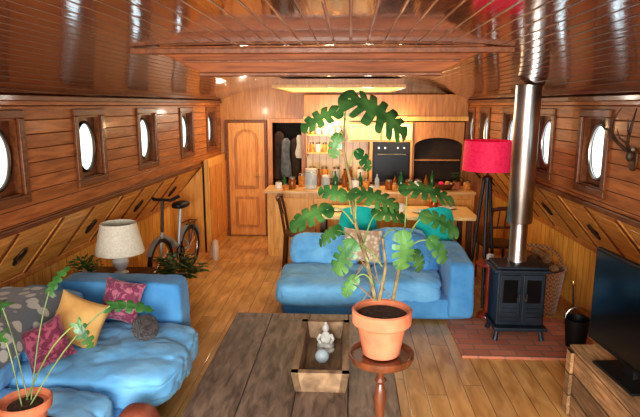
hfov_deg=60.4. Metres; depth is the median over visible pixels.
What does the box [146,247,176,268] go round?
baseboard
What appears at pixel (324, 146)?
storage jar
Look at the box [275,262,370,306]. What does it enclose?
cushion
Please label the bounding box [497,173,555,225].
panel
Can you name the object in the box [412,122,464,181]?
extractor hood
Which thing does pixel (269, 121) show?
trim
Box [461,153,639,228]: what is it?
trim
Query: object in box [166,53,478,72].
ceiling beam
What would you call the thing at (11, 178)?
window
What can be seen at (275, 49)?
trim
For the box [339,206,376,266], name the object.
shell chair
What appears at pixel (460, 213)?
dining table
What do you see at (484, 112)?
window
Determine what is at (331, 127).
storage jar
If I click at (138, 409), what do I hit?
pouf
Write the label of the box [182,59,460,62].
trim
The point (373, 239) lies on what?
throw cushion
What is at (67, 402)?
seat cushion
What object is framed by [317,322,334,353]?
figurine
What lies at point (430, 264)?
cushion
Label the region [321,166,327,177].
storage jar
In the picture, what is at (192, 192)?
wall
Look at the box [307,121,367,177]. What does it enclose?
backsplash
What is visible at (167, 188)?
panel
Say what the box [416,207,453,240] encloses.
shell chair
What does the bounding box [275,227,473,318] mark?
sofa
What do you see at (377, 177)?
bottle
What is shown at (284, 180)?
bottle
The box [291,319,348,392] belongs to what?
tray
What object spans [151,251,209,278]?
potted fern
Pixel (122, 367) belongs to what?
seat cushion
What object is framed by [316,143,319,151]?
storage jar
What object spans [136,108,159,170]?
window
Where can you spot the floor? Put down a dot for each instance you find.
(438, 382)
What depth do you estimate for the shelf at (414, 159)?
8.01 m
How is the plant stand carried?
on the floor
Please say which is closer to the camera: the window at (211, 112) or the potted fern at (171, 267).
the potted fern at (171, 267)
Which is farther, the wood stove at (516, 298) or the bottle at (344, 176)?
the bottle at (344, 176)
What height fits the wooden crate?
0.455 m
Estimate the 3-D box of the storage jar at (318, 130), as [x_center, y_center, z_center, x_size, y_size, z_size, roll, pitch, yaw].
[-0.023,-1.151,8.079,0.072,0.112,0.072,1,11,3]
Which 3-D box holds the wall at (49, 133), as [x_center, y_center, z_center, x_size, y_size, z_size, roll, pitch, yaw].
[-2.160,-0.066,3.570,0.380,1.370,9.825,1,11,5]
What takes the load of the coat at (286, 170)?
hanging from the wall at (290, 131)
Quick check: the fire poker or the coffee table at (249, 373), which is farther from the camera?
the fire poker
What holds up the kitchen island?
on the floor
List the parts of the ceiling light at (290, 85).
pane, frame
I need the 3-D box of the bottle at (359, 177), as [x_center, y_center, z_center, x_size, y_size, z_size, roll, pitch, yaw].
[0.553,-0.400,7.568,0.060,0.196,0.060,1,11,3]
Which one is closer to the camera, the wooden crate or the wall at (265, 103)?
the wooden crate
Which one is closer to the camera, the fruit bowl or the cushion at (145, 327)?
the cushion at (145, 327)
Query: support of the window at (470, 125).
in the wall at (622, 193)
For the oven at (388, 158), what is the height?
0.570 m
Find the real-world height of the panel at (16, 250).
0.441 m
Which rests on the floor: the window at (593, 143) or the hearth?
the hearth
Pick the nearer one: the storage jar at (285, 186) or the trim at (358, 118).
the storage jar at (285, 186)
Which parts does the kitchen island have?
panel, panel, panel, panel, panel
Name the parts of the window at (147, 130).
pane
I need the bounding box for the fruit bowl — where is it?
[435,182,454,189]
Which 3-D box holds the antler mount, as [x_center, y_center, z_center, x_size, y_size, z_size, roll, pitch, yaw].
[1.869,-0.421,3.383,0.160,0.386,0.324,0,11,2]
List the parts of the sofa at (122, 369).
backrest, armrest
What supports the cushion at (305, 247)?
on the sofa at (309, 284)
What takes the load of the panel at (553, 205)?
attached to the wall at (622, 193)
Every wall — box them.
[0,101,221,272]
[8,206,175,286]
[174,167,204,252]
[203,86,485,237]
[272,123,301,184]
[461,101,639,246]
[487,194,596,316]
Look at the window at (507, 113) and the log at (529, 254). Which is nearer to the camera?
the log at (529, 254)
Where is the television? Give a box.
[589,247,639,395]
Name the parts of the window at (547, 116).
pane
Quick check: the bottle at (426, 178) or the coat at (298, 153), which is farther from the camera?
the coat at (298, 153)
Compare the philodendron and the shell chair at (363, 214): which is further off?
the shell chair at (363, 214)
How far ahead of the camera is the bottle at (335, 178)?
7.38 m
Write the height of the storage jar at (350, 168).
0.204 m
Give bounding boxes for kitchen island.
[267,193,474,255]
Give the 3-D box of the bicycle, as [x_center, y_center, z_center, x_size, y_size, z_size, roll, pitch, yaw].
[-1.705,0.301,6.468,0.383,1.018,1.262,2,11,12]
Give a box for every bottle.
[282,175,286,185]
[317,169,320,185]
[333,171,337,185]
[342,168,346,187]
[358,172,361,186]
[375,173,378,187]
[398,170,403,186]
[424,174,427,186]
[430,170,433,186]
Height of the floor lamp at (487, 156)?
1.661 m
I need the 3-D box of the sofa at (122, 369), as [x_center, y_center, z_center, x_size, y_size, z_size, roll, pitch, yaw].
[-1.530,1.018,3.428,1.332,0.716,1.960,1,11,3]
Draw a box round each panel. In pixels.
[0,219,57,282]
[23,197,118,272]
[89,182,160,240]
[134,171,189,219]
[475,172,498,194]
[483,173,508,198]
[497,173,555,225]
[534,186,598,247]
[561,197,639,263]
[622,222,639,244]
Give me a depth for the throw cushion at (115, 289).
3.85 m
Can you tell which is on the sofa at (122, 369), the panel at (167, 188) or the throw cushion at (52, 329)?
the throw cushion at (52, 329)
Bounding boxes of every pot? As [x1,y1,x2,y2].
[0,387,52,416]
[78,270,94,272]
[352,298,411,360]
[453,181,460,188]
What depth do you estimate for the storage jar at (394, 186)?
7.17 m
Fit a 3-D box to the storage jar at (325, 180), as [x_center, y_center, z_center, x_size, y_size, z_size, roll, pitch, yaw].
[0.074,-0.352,7.317,0.120,0.194,0.120,1,11,3]
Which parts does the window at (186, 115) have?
pane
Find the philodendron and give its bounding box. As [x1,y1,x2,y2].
[0,266,153,416]
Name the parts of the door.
raised panel, raised panel, raised panel, raised panel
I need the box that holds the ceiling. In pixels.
[0,0,639,100]
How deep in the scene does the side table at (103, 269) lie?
5.10 m
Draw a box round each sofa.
[0,273,198,416]
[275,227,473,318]
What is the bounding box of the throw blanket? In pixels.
[0,286,61,368]
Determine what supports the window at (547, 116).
in the wall at (622, 193)
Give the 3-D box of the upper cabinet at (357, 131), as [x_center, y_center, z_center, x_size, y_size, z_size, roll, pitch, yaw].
[0.873,-0.832,8.041,0.920,0.858,0.337,1,11,3]
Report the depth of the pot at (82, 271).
4.67 m
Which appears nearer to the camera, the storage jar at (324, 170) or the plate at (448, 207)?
the plate at (448, 207)
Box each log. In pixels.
[526,249,536,257]
[530,247,551,262]
[540,260,558,273]
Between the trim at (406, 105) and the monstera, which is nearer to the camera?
the monstera
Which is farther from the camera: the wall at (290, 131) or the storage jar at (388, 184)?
the wall at (290, 131)
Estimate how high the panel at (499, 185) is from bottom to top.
0.483 m
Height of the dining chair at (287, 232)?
0.923 m
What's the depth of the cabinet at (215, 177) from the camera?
7.76 m
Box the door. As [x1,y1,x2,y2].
[225,120,267,235]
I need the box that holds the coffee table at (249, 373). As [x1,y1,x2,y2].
[181,312,401,416]
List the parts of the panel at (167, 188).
raised panel, raised panel, handle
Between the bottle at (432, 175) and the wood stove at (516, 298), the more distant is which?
the bottle at (432, 175)
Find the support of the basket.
on the floor
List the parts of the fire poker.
rod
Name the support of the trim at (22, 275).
attached to the wall at (149, 228)
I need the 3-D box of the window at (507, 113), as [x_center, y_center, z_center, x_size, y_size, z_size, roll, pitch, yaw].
[2.059,-0.771,5.908,0.097,0.610,0.480,0,11,2]
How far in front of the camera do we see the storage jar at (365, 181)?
7.36 m
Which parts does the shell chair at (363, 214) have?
backrest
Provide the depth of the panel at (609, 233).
4.08 m
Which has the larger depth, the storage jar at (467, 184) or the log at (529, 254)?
the storage jar at (467, 184)
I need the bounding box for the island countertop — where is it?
[264,185,475,194]
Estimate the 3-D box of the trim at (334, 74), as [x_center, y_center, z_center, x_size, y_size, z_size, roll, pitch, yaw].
[-0.001,-0.683,2.806,1.220,0.015,0.100,1,11,3]
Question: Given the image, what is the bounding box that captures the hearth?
[445,318,593,360]
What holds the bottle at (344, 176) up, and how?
on the island countertop
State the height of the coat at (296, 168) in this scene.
0.700 m
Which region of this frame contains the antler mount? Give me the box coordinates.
[602,108,637,170]
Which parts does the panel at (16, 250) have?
raised panel, handle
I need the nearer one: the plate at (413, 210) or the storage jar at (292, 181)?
the plate at (413, 210)
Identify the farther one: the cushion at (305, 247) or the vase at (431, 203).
the vase at (431, 203)
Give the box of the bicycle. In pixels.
[146,195,199,273]
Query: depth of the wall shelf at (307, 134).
8.04 m
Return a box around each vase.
[209,239,218,259]
[429,196,438,207]
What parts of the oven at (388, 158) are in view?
door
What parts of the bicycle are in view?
frame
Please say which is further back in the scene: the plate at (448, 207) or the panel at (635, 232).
the plate at (448, 207)
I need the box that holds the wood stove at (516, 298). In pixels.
[485,257,552,341]
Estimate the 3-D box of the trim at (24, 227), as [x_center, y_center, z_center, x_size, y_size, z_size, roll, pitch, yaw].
[-1.957,0.133,3.591,0.028,0.040,9.800,1,11,5]
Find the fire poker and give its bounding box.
[571,280,574,321]
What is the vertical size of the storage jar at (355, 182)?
0.153 m
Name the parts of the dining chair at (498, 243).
leg, leg, seat, backrest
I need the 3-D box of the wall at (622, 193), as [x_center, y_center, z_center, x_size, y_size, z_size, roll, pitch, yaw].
[2.171,-0.043,3.338,0.440,1.330,9.813,0,11,2]
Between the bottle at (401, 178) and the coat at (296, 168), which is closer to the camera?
the bottle at (401, 178)
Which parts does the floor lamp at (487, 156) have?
leg, leg, lamp shade, stem, leg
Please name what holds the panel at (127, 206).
attached to the wall at (49, 133)
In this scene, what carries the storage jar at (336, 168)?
on the base cabinet at (331, 180)
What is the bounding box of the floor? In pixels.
[153,235,597,416]
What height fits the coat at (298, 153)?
0.350 m
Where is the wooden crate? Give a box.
[562,344,639,416]
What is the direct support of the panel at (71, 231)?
attached to the wall at (49, 133)
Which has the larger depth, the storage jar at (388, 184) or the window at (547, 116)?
the storage jar at (388, 184)
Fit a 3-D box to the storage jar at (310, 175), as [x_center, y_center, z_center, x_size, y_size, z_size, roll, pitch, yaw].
[-0.123,-0.404,7.370,0.170,0.275,0.170,1,11,3]
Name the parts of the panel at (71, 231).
raised panel, raised panel, handle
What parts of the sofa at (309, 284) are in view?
armrest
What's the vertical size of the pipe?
1.484 m
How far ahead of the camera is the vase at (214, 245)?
7.22 m
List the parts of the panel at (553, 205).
handle, raised panel, raised panel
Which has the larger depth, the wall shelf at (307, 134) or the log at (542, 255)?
the wall shelf at (307, 134)
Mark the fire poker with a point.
(573, 281)
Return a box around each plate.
[412,209,422,212]
[439,206,455,208]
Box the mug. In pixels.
[399,203,405,211]
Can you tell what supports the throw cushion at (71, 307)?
on the sofa at (122, 369)
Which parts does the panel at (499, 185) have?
raised panel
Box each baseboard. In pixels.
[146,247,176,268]
[498,248,583,314]
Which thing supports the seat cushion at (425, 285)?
on the sofa at (309, 284)
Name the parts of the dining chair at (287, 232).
backrest, leg, leg, seat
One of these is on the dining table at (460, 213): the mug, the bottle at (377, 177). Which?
the mug
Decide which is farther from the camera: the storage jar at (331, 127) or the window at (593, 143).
the storage jar at (331, 127)
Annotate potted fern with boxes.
[67,254,104,272]
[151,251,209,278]
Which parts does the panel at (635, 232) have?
raised panel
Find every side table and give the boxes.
[94,266,154,273]
[475,259,489,317]
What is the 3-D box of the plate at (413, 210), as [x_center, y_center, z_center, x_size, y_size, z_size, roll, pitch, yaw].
[1.194,0.035,6.514,0.220,0.020,0.220,1,11,3]
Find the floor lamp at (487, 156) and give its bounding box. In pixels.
[462,139,511,307]
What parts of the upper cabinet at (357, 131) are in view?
cabinet door, cabinet door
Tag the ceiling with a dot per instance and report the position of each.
(566, 48)
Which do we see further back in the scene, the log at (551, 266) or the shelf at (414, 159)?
the shelf at (414, 159)
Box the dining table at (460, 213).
[320,205,476,258]
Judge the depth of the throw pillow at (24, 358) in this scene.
3.90 m
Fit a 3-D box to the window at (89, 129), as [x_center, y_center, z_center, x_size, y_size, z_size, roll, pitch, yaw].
[-1.901,-0.505,4.494,0.097,0.610,0.480,1,11,5]
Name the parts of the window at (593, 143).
pane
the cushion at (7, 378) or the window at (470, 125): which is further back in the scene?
the window at (470, 125)
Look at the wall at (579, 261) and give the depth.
5.44 m
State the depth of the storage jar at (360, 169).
8.08 m
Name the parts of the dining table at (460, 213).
leg, leg, leg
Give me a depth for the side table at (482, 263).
5.22 m
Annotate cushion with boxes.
[0,353,21,389]
[0,387,113,416]
[5,321,198,408]
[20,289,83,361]
[22,314,76,373]
[54,289,108,347]
[102,276,145,323]
[131,314,158,340]
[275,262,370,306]
[290,232,357,263]
[344,227,382,262]
[370,227,426,265]
[371,263,440,301]
[407,233,439,270]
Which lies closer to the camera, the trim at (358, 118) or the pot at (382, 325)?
the pot at (382, 325)
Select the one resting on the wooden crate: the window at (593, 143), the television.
the television
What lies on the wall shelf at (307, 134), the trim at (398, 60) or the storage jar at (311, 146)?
the storage jar at (311, 146)
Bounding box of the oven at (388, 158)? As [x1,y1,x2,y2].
[372,142,409,181]
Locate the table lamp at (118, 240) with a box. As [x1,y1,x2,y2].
[94,219,144,273]
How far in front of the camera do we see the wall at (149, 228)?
6.28 m
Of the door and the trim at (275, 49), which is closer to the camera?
the trim at (275, 49)
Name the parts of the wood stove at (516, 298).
leg, moulding, stove door, moulding, door glass, plate, moulding, moulding, moulding, stove door, door glass, leg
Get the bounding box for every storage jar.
[275,181,281,188]
[283,184,287,189]
[288,177,295,188]
[298,173,304,186]
[304,168,316,188]
[309,143,313,151]
[316,126,320,133]
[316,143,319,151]
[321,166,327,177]
[321,175,329,188]
[322,143,326,151]
[323,126,327,133]
[330,126,333,133]
[333,166,339,180]
[345,167,351,180]
[352,178,358,188]
[357,167,364,180]
[363,179,368,188]
[385,180,392,189]
[392,183,397,190]
[463,180,470,189]
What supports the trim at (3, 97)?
attached to the wall at (49, 133)
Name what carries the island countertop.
on the kitchen island
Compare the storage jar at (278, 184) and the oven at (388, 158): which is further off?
the oven at (388, 158)
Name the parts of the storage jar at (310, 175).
lid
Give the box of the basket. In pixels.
[505,243,566,316]
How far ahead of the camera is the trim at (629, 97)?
4.13 m
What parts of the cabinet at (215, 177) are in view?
door, door, door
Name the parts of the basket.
handle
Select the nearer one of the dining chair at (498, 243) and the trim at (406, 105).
the dining chair at (498, 243)
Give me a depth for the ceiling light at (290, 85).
5.76 m
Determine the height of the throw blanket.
0.201 m
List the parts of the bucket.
handle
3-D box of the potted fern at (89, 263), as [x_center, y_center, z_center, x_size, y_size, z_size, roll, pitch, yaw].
[-1.968,0.505,4.651,0.280,0.285,0.312,1,11,3]
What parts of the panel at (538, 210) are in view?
raised panel, raised panel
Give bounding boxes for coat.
[274,131,283,178]
[281,138,291,176]
[290,138,301,182]
[295,135,301,157]
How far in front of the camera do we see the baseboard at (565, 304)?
5.46 m
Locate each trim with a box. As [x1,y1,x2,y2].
[0,94,221,102]
[0,163,203,239]
[0,200,175,287]
[130,45,514,54]
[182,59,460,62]
[199,72,441,76]
[267,119,305,185]
[303,94,468,116]
[303,116,468,120]
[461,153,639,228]
[468,94,639,102]
[492,191,596,252]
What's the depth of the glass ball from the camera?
3.42 m
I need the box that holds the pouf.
[118,402,159,416]
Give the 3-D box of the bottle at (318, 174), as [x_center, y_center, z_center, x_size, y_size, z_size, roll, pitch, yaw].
[-0.018,-0.427,7.594,0.060,0.238,0.060,1,11,3]
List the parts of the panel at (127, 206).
raised panel, handle, raised panel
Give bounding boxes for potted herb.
[451,172,463,188]
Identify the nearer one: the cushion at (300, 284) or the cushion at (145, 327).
the cushion at (145, 327)
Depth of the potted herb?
7.37 m
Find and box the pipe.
[507,85,541,262]
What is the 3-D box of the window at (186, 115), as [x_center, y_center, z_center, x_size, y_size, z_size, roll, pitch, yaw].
[-1.675,-0.938,6.794,0.097,0.610,0.480,1,11,5]
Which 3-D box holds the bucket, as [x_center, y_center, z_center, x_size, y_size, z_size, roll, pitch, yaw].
[2.134,0.978,4.572,0.210,0.344,0.210,1,11,3]
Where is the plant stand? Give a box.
[348,341,413,416]
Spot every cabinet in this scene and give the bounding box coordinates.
[203,153,227,251]
[330,179,462,185]
[348,121,412,181]
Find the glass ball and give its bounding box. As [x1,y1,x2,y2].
[315,349,328,362]
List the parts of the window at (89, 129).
pane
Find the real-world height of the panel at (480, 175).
0.483 m
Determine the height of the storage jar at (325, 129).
0.112 m
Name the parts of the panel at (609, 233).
raised panel, handle, raised panel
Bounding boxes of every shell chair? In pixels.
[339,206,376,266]
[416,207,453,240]
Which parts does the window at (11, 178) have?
pane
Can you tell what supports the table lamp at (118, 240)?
on the side table at (103, 269)
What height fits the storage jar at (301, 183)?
0.184 m
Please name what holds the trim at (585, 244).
attached to the wall at (579, 261)
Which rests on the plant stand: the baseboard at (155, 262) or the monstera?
the monstera
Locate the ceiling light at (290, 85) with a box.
[272,79,406,91]
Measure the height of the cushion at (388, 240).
0.447 m
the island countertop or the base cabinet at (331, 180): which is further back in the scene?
the base cabinet at (331, 180)
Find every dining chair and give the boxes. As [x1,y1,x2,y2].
[275,194,315,268]
[474,207,509,286]
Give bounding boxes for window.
[0,110,31,210]
[72,109,108,187]
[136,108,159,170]
[179,107,194,158]
[205,107,217,151]
[465,107,475,139]
[478,107,490,138]
[501,108,513,139]
[536,108,556,179]
[573,109,612,198]
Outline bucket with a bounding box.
[564,306,589,347]
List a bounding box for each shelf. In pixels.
[306,132,342,156]
[414,159,459,160]
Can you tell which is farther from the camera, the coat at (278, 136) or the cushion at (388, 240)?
the coat at (278, 136)

